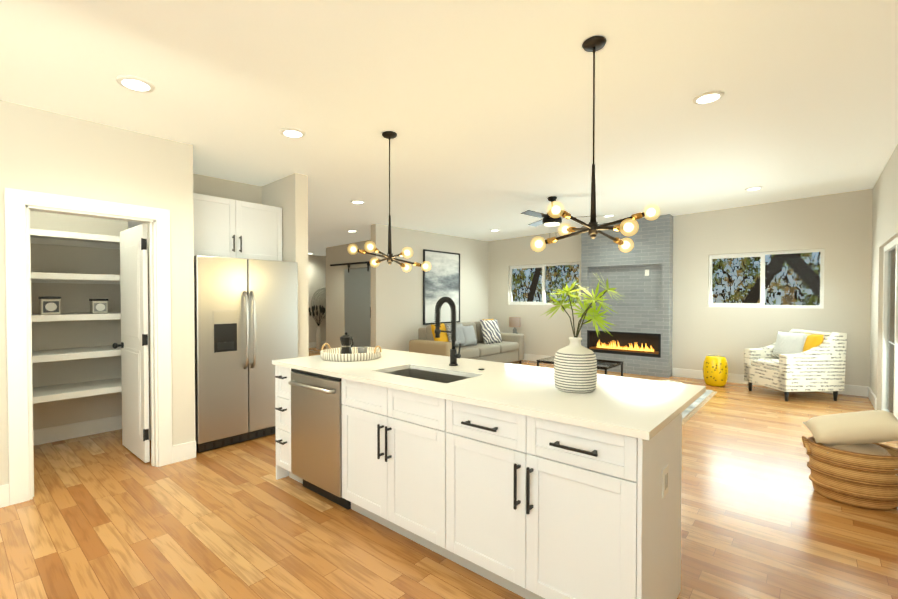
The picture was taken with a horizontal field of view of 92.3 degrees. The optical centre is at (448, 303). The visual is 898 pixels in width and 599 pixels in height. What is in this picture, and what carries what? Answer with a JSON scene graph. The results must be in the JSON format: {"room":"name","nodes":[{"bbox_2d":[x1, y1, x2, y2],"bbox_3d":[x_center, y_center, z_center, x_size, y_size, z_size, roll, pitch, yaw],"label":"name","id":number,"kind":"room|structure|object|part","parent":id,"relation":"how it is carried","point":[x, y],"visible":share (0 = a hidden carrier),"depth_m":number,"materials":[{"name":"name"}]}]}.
{"room":"open-plan kitchen","nodes":[
{"label":"open-plan kitchen","id":0,"kind":"room"},
{"bbox_2d":[30,211,127,429],"bbox_3d":[-3.970,-0.007,4.149,0.120,2.698,1.450,1,1,40],"label":"wall","id":1,"kind":"structure","parent":0,"point":[75,297],"depth_m":4.33,"materials":[{"name":"beige paint"}]},
{"bbox_2d":[30,229,121,403],"bbox_3d":[-3.671,0.112,3.976,0.558,1.515,1.326,1,1,40],"label":"pantry shelves","id":2,"kind":"object","parent":1,"relation":"attached to","point":[42,394],"visible":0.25,"depth_m":4.03,"materials":[{"name":"white wood"}]},
{"bbox_2d":[38,297,60,314],"bbox_3d":[-3.605,0.014,3.898,0.137,0.162,0.136,1,1,40],"label":"tin","id":3,"kind":"object","parent":2,"relation":"on","point":[49,305],"visible":1,"depth_m":3.85,"materials":[{"name":"beige"}]},
{"bbox_2d":[89,299,108,313],"bbox_3d":[-3.378,0.020,4.165,0.127,0.142,0.126,1,1,40],"label":"tin","id":4,"kind":"object","parent":2,"relation":"on","point":[98,306],"visible":1,"depth_m":4.12,"materials":[{"name":"beige metal"}]},
{"bbox_2d":[33,415,121,445],"bbox_3d":[-3.879,1.269,4.170,0.016,0.145,1.330,1,1,40],"label":"baseboard","id":5,"kind":"structure","parent":1,"relation":"attached to","point":[74,430],"depth_m":4.33,"materials":[{"name":"white"}]},
{"bbox_2d":[0,100,194,484],"bbox_3d":[-3.773,0.002,2.061,0.120,2.743,4.620,1,1,40],"label":"wall","id":6,"kind":"structure","parent":0,"point":[45,151],"depth_m":3.34,"materials":[{"name":"beige paint"}]},
{"bbox_2d":[0,484,8,507],"bbox_3d":[-4.056,1.308,1.643,0.016,0.145,3.345,1,1,40],"label":"baseboard","id":7,"kind":"structure","parent":6,"relation":"attached to","point":[4,489],"depth_m":2.90,"materials":[{"name":"white"}]},
{"bbox_2d":[4,187,171,504],"bbox_3d":[-2.704,0.285,3.309,0.141,2.140,0.970,1,1,40],"label":"door frame","id":8,"kind":"structure","parent":6,"relation":"attached to","point":[19,205],"depth_m":3.02,"materials":[{"name":"white wood"}]},
{"bbox_2d":[112,224,149,462],"bbox_3d":[-2.809,0.330,3.851,0.712,2.008,0.195,1,1,40],"label":"door leaf","id":9,"kind":"structure","parent":6,"relation":"in","point":[134,345],"depth_m":3.76,"materials":[{"name":"white wood"}]},
{"bbox_2d":[143,223,150,439],"bbox_3d":[-2.688,-0.027,4.090,0.850,2.740,0.120,1,1,40],"label":"wall","id":10,"kind":"structure","parent":0,"point":[149,332],"depth_m":4.23,"materials":[{"name":"beige paint"}]},
{"bbox_2d":[193,173,261,203],"bbox_3d":[-2.594,-0.031,4.765,0.120,2.728,1.030,1,1,40],"label":"wall","id":11,"kind":"structure","parent":0,"point":[221,188],"depth_m":4.80,"materials":[{"name":"beige paint"}]},
{"bbox_2d":[193,193,281,260],"bbox_3d":[-2.339,-0.764,4.542,0.523,0.600,1.007,1,1,40],"label":"upper cabinet","id":12,"kind":"object","parent":11,"relation":"attached to","point":[226,227],"visible":0.67,"depth_m":4.40,"materials":[{"name":"white wood"}]},
{"bbox_2d":[261,173,308,356],"bbox_3d":[-4.073,-0.074,6.793,6.500,2.751,0.150,1,1,40],"label":"wall","id":13,"kind":"structure","parent":0,"point":[288,194],"depth_m":4.70,"materials":[{"name":"beige paint"}]},
{"bbox_2d":[308,255,355,342],"bbox_3d":[-4.705,-0.073,11.165,0.120,2.616,6.000,1,1,40],"label":"wall","id":14,"kind":"structure","parent":0,"point":[316,272],"depth_m":12.17,"materials":[{"name":"beige paint"}]},
{"bbox_2d":[309,341,325,347],"bbox_3d":[-4.598,1.162,11.205,0.016,0.145,5.830,1,1,40],"label":"baseboard","id":15,"kind":"structure","parent":14,"relation":"attached to","point":[312,344],"depth_m":12.13,"materials":[{"name":"white"}]},
{"bbox_2d":[311,287,325,318],"bbox_3d":[-3.548,-0.024,12.401,0.043,0.915,0.914,1,1,40],"label":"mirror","id":16,"kind":"object","parent":14,"relation":"attached to","point":[318,297],"visible":0.35,"depth_m":12.26,"materials":[{"name":"beige"}]},
{"bbox_2d":[326,240,369,348],"bbox_3d":[-1.816,-0.107,9.671,3.080,2.730,0.120,1,1,40],"label":"wall","id":17,"kind":"structure","parent":0,"point":[335,318],"depth_m":10.31,"materials":[{"name":"beige paint"}]},
{"bbox_2d":[330,261,370,346],"bbox_3d":[-2.000,0.142,9.705,2.300,2.170,0.068,1,1,40],"label":"sliding barn door","id":18,"kind":"structure","parent":17,"relation":"attached to","point":[357,299],"depth_m":9.74,"materials":[{"name":"grey wood"}]},
{"bbox_2d":[370,224,488,351],"bbox_3d":[-0.221,-0.110,9.026,0.187,2.755,3.460,1,1,40],"label":"wall","id":19,"kind":"structure","parent":0,"point":[396,306],"depth_m":8.54,"materials":[{"name":"beige paint"}]},
{"bbox_3d":[-0.137,-0.342,9.003,0.035,1.500,1.140,1,1,40],"label":"painting","id":20,"kind":"part","parent":19,"relation":"part of"},
{"bbox_2d":[0,346,897,598],"bbox_3d":[-2.079,1.373,5.379,12.000,0.100,12.200,1,1,40],"label":"floor","id":21,"kind":"structure","parent":0,"point":[106,515],"depth_m":2.60,"materials":[{"name":"brown wood"}]},
{"bbox_2d":[194,255,297,452],"bbox_3d":[-2.189,0.447,4.447,0.859,1.780,0.987,1,1,40],"label":"refrigerator","id":22,"kind":"object","parent":21,"relation":"on","point":[246,322],"visible":0.81,"depth_m":4.12,"materials":[{"name":"grey metal"}]},
{"bbox_2d":[309,305,325,348],"bbox_3d":[-3.559,0.621,11.818,0.477,1.209,0.554,1,1,40],"label":"floor vase","id":23,"kind":"object","parent":21,"relation":"on","point":[318,333],"visible":0.98,"depth_m":11.76,"materials":[{"name":"white"}]},
{"bbox_2d":[409,319,523,362],"bbox_3d":[0.439,0.801,8.532,0.960,0.949,2.550,1,1,40],"label":"sofa","id":24,"kind":"object","parent":21,"relation":"on","point":[485,339],"visible":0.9,"depth_m":8.22,"materials":[{"name":"beige fabric"}]},
{"bbox_2d":[272,361,684,598],"bbox_3d":[-0.131,0.919,2.668,2.694,0.890,0.680,1,1,40],"label":"kitchen island","id":25,"kind":"object","parent":21,"relation":"on","point":[528,482],"depth_m":2.03,"materials":[{"name":"white wood"}]},
{"bbox_2d":[276,349,705,440],"bbox_3d":[0.021,0.469,2.839,2.730,0.054,1.055,1,1,40],"label":"island countertop","id":26,"kind":"structure","parent":25,"relation":"on","point":[647,408],"depth_m":2.22,"materials":[{"name":"white stone"}]},
{"bbox_2d":[320,343,381,361],"bbox_3d":[-0.789,0.378,3.483,0.503,0.107,0.480,1,1,40],"label":"woven tray","id":27,"kind":"object","parent":26,"relation":"on","point":[331,354],"visible":0.92,"depth_m":3.32,"materials":[{"name":"white wicker"}]},
{"bbox_2d":[340,332,353,353],"bbox_3d":[-0.822,0.323,3.483,0.165,0.188,0.100,1,1,40],"label":"moka pot","id":28,"kind":"object","parent":27,"relation":"in","point":[346,340],"visible":0.9,"depth_m":3.46,"materials":[{"name":"black metal"}]},
{"bbox_2d":[358,347,366,352],"bbox_3d":[-0.689,0.382,3.463,0.093,0.070,0.076,1,1,40],"label":"cup","id":29,"kind":"object","parent":27,"relation":"in","point":[362,349],"visible":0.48,"depth_m":3.44,"materials":[{"name":"grey ceramic"}]},
{"bbox_2d":[434,297,460,365],"bbox_3d":[-0.005,0.193,2.999,0.103,0.490,0.223,1,1,40],"label":"faucet","id":30,"kind":"object","parent":26,"relation":"on","point":[454,355],"visible":1,"depth_m":3.04,"materials":[{"name":"black metal"}]},
{"bbox_2d":[540,272,625,392],"bbox_3d":[0.703,0.128,2.258,0.445,0.643,0.366,1,1,40],"label":"striped vase","id":31,"kind":"object","parent":26,"relation":"on","point":[575,366],"visible":1,"depth_m":2.21,"materials":[{"name":"ceramic"}]},
{"bbox_2d":[581,214,672,377],"bbox_3d":[3.307,-0.148,8.134,1.600,2.858,0.252,1,1,40],"label":"fireplace","id":32,"kind":"object","parent":21,"relation":"on","point":[639,276],"visible":0.98,"depth_m":7.94,"materials":[{"name":"grey tile"}]},
{"bbox_2d":[682,389,716,424],"bbox_3d":[1.848,1.300,6.567,3.472,0.014,2.595,1,1,40],"label":"living room rug","id":33,"kind":"object","parent":21,"relation":"on","point":[694,404],"visible":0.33,"depth_m":5.62,"materials":[{"name":"beige fabric"}]},
{"bbox_2d":[536,356,622,376],"bbox_3d":[2.004,1.082,6.632,1.100,0.419,0.700,1,1,40],"label":"coffee table","id":34,"kind":"object","parent":33,"relation":"on","point":[605,365],"visible":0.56,"depth_m":6.52,"materials":[{"name":"black metal"}]},
{"bbox_2d":[657,380,680,382],"bbox_3d":[2.780,1.144,5.476,0.490,0.330,0.490,1,1,40],"label":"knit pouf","id":35,"kind":"object","parent":33,"relation":"on","point":[669,381],"visible":0.1,"depth_m":5.47,"materials":[{"name":"fabric"}]},
{"bbox_2d":[703,355,728,385],"bbox_3d":[4.278,1.070,6.932,0.356,0.460,0.356,1,1,40],"label":"garden stool","id":36,"kind":"object","parent":21,"relation":"on","point":[715,370],"visible":1,"depth_m":6.80,"materials":[{"name":"ceramic"}]},
{"bbox_2d":[744,329,846,401],"bbox_3d":[4.915,0.846,6.178,0.850,0.930,0.780,0,1,-3],"label":"armchair","id":37,"kind":"object","parent":21,"relation":"on","point":[796,360],"visible":1,"depth_m":5.82,"materials":[{"name":"fabric"}]},
{"bbox_2d":[802,410,897,509],"bbox_3d":[2.837,1.054,3.022,0.573,0.610,0.434,1,1,40],"label":"basket","id":38,"kind":"object","parent":21,"relation":"on","point":[853,461],"visible":1,"depth_m":2.92,"materials":[{"name":"wicker"}]},
{"bbox_3d":[1.467,0.944,9.630,0.330,0.630,0.330,1,1,40],"label":"side table","id":39,"kind":"object","parent":21,"relation":"on","visible":0},
{"bbox_2d":[509,317,520,332],"bbox_3d":[1.467,0.513,9.623,0.250,0.440,0.250,1,1,40],"label":"table lamp","id":40,"kind":"object","parent":39,"relation":"on","point":[514,322],"visible":0.79,"depth_m":9.52,"materials":[{"name":"grey ceramic"}]},
{"bbox_2d":[0,0,897,255],"bbox_3d":[-2.079,-1.570,5.334,12.000,0.809,12.200,1,1,40],"label":"ceiling","id":41,"kind":"structure","parent":0,"point":[483,109],"depth_m":3.00,"materials":[{"name":"white paint"}]},
{"bbox_2d":[116,75,154,92],"bbox_3d":[-1.972,-1.384,2.719,0.203,0.017,0.203,0,1,-29],"label":"recessed light","id":42,"kind":"object","parent":41,"relation":"in","point":[134,83],"depth_m":2.70,"materials":[{"name":"white plastic"}]},
{"bbox_2d":[280,128,305,137],"bbox_3d":[-1.286,-1.405,3.556,0.203,0.017,0.203,1,1,34],"label":"recessed light","id":43,"kind":"object","parent":41,"relation":"in","point":[287,132],"depth_m":3.54,"materials":[{"name":"white plastic"}]},
{"bbox_2d":[350,200,364,203],"bbox_3d":[-1.263,-1.414,5.982,0.203,0.017,0.203,1,1,31],"label":"recessed light","id":44,"kind":"object","parent":41,"relation":"in","point":[352,201],"depth_m":5.95,"materials":[{"name":"white plastic"}]},
{"bbox_2d":[348,131,429,270],"bbox_3d":[-0.501,-0.856,3.643,0.691,1.158,0.672,1,1,40],"label":"pendant light","id":45,"kind":"object","parent":41,"relation":"hanging from","point":[389,257],"visible":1,"depth_m":3.63,"materials":[{"name":"brown metal"}]},
{"bbox_2d":[520,196,596,226],"bbox_3d":[1.390,-1.205,5.950,1.205,0.581,1.097,1,1,40],"label":"ceiling fan","id":46,"kind":"object","parent":41,"relation":"hanging from","point":[547,220],"visible":0.81,"depth_m":5.96,"materials":[{"name":"black metal"}]},
{"bbox_2d":[531,36,660,251],"bbox_3d":[0.813,-0.885,2.427,0.634,1.164,0.675,1,1,40],"label":"pendant light","id":47,"kind":"object","parent":41,"relation":"hanging from","point":[593,44],"visible":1,"depth_m":2.42,"materials":[{"name":"brown metal"}]},
{"bbox_2d":[692,90,724,104],"bbox_3d":[1.877,-1.493,3.127,0.203,0.017,0.203,0,1,16],"label":"recessed light","id":48,"kind":"object","parent":41,"relation":"in","point":[708,97],"depth_m":3.11,"materials":[{"name":"white plastic"}]},
{"bbox_2d":[745,186,762,190],"bbox_3d":[4.138,-1.565,5.861,0.203,0.017,0.203,1,1,31],"label":"recessed light","id":49,"kind":"object","parent":41,"relation":"in","point":[757,187],"depth_m":5.83,"materials":[{"name":"white plastic"}]},
{"bbox_2d":[369,188,872,386],"bbox_3d":[1.669,-0.219,9.788,11.620,2.950,0.150,1,1,40],"label":"wall","id":50,"kind":"structure","parent":0,"point":[837,227],"depth_m":7.08,"materials":[{"name":"beige paint"}]},
{"bbox_2d":[523,354,551,360],"bbox_3d":[1.863,1.188,9.536,2.370,0.145,0.016,1,1,40],"label":"baseboard","id":51,"kind":"structure","parent":50,"relation":"attached to","point":[530,357],"depth_m":9.52,"materials":[{"name":"white wood"}]},
{"bbox_2d":[508,262,579,304],"bbox_3d":[2.060,-0.423,9.427,1.720,0.890,0.110,1,1,40],"label":"window","id":52,"kind":"structure","parent":50,"relation":"in","point":[543,267],"depth_m":9.47,"materials":[{"name":"white"}]},
{"bbox_2d":[709,249,824,308],"bbox_3d":[5.023,-0.385,6.914,1.490,0.890,0.110,1,1,40],"label":"window","id":53,"kind":"structure","parent":50,"relation":"in","point":[761,255],"depth_m":6.91,"materials":[{"name":"white"}]},
{"bbox_2d":[673,368,866,396],"bbox_3d":[4.967,1.228,6.904,2.530,0.145,0.016,1,1,40],"label":"baseboard","id":54,"kind":"structure","parent":50,"relation":"attached to","point":[855,390],"depth_m":7.08,"materials":[{"name":"white wood"}]},
{"bbox_2d":[870,143,897,409],"bbox_3d":[2.226,-0.094,1.580,0.150,2.949,11.650,1,1,40],"label":"wall","id":55,"kind":"structure","parent":0,"point":[885,213],"depth_m":5.36,"materials":[{"name":"beige paint"}]},
{"bbox_2d":[867,387,876,409],"bbox_3d":[5.617,1.246,5.727,0.016,0.145,0.890,1,1,40],"label":"baseboard","id":56,"kind":"structure","parent":55,"relation":"attached to","point":[870,394],"depth_m":5.65,"materials":[{"name":"white wood"}]},
{"bbox_2d":[881,237,897,419],"bbox_3d":[4.646,0.322,4.444,0.075,2.030,2.300,1,1,40],"label":"door","id":57,"kind":"structure","parent":55,"relation":"in","point":[889,399],"depth_m":5.02,"materials":[{"name":"white wood"}]},
{"label":"outside","id":58,"kind":"structure","parent":0,"visible":0},
{"bbox_2d":[513,252,819,304],"bbox_3d":[4.394,-0.483,9.039,9.500,4.500,0.001,1,1,40],"label":"windows","id":59,"kind":"structure","parent":58,"point":[789,265],"depth_m":8.06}
]}

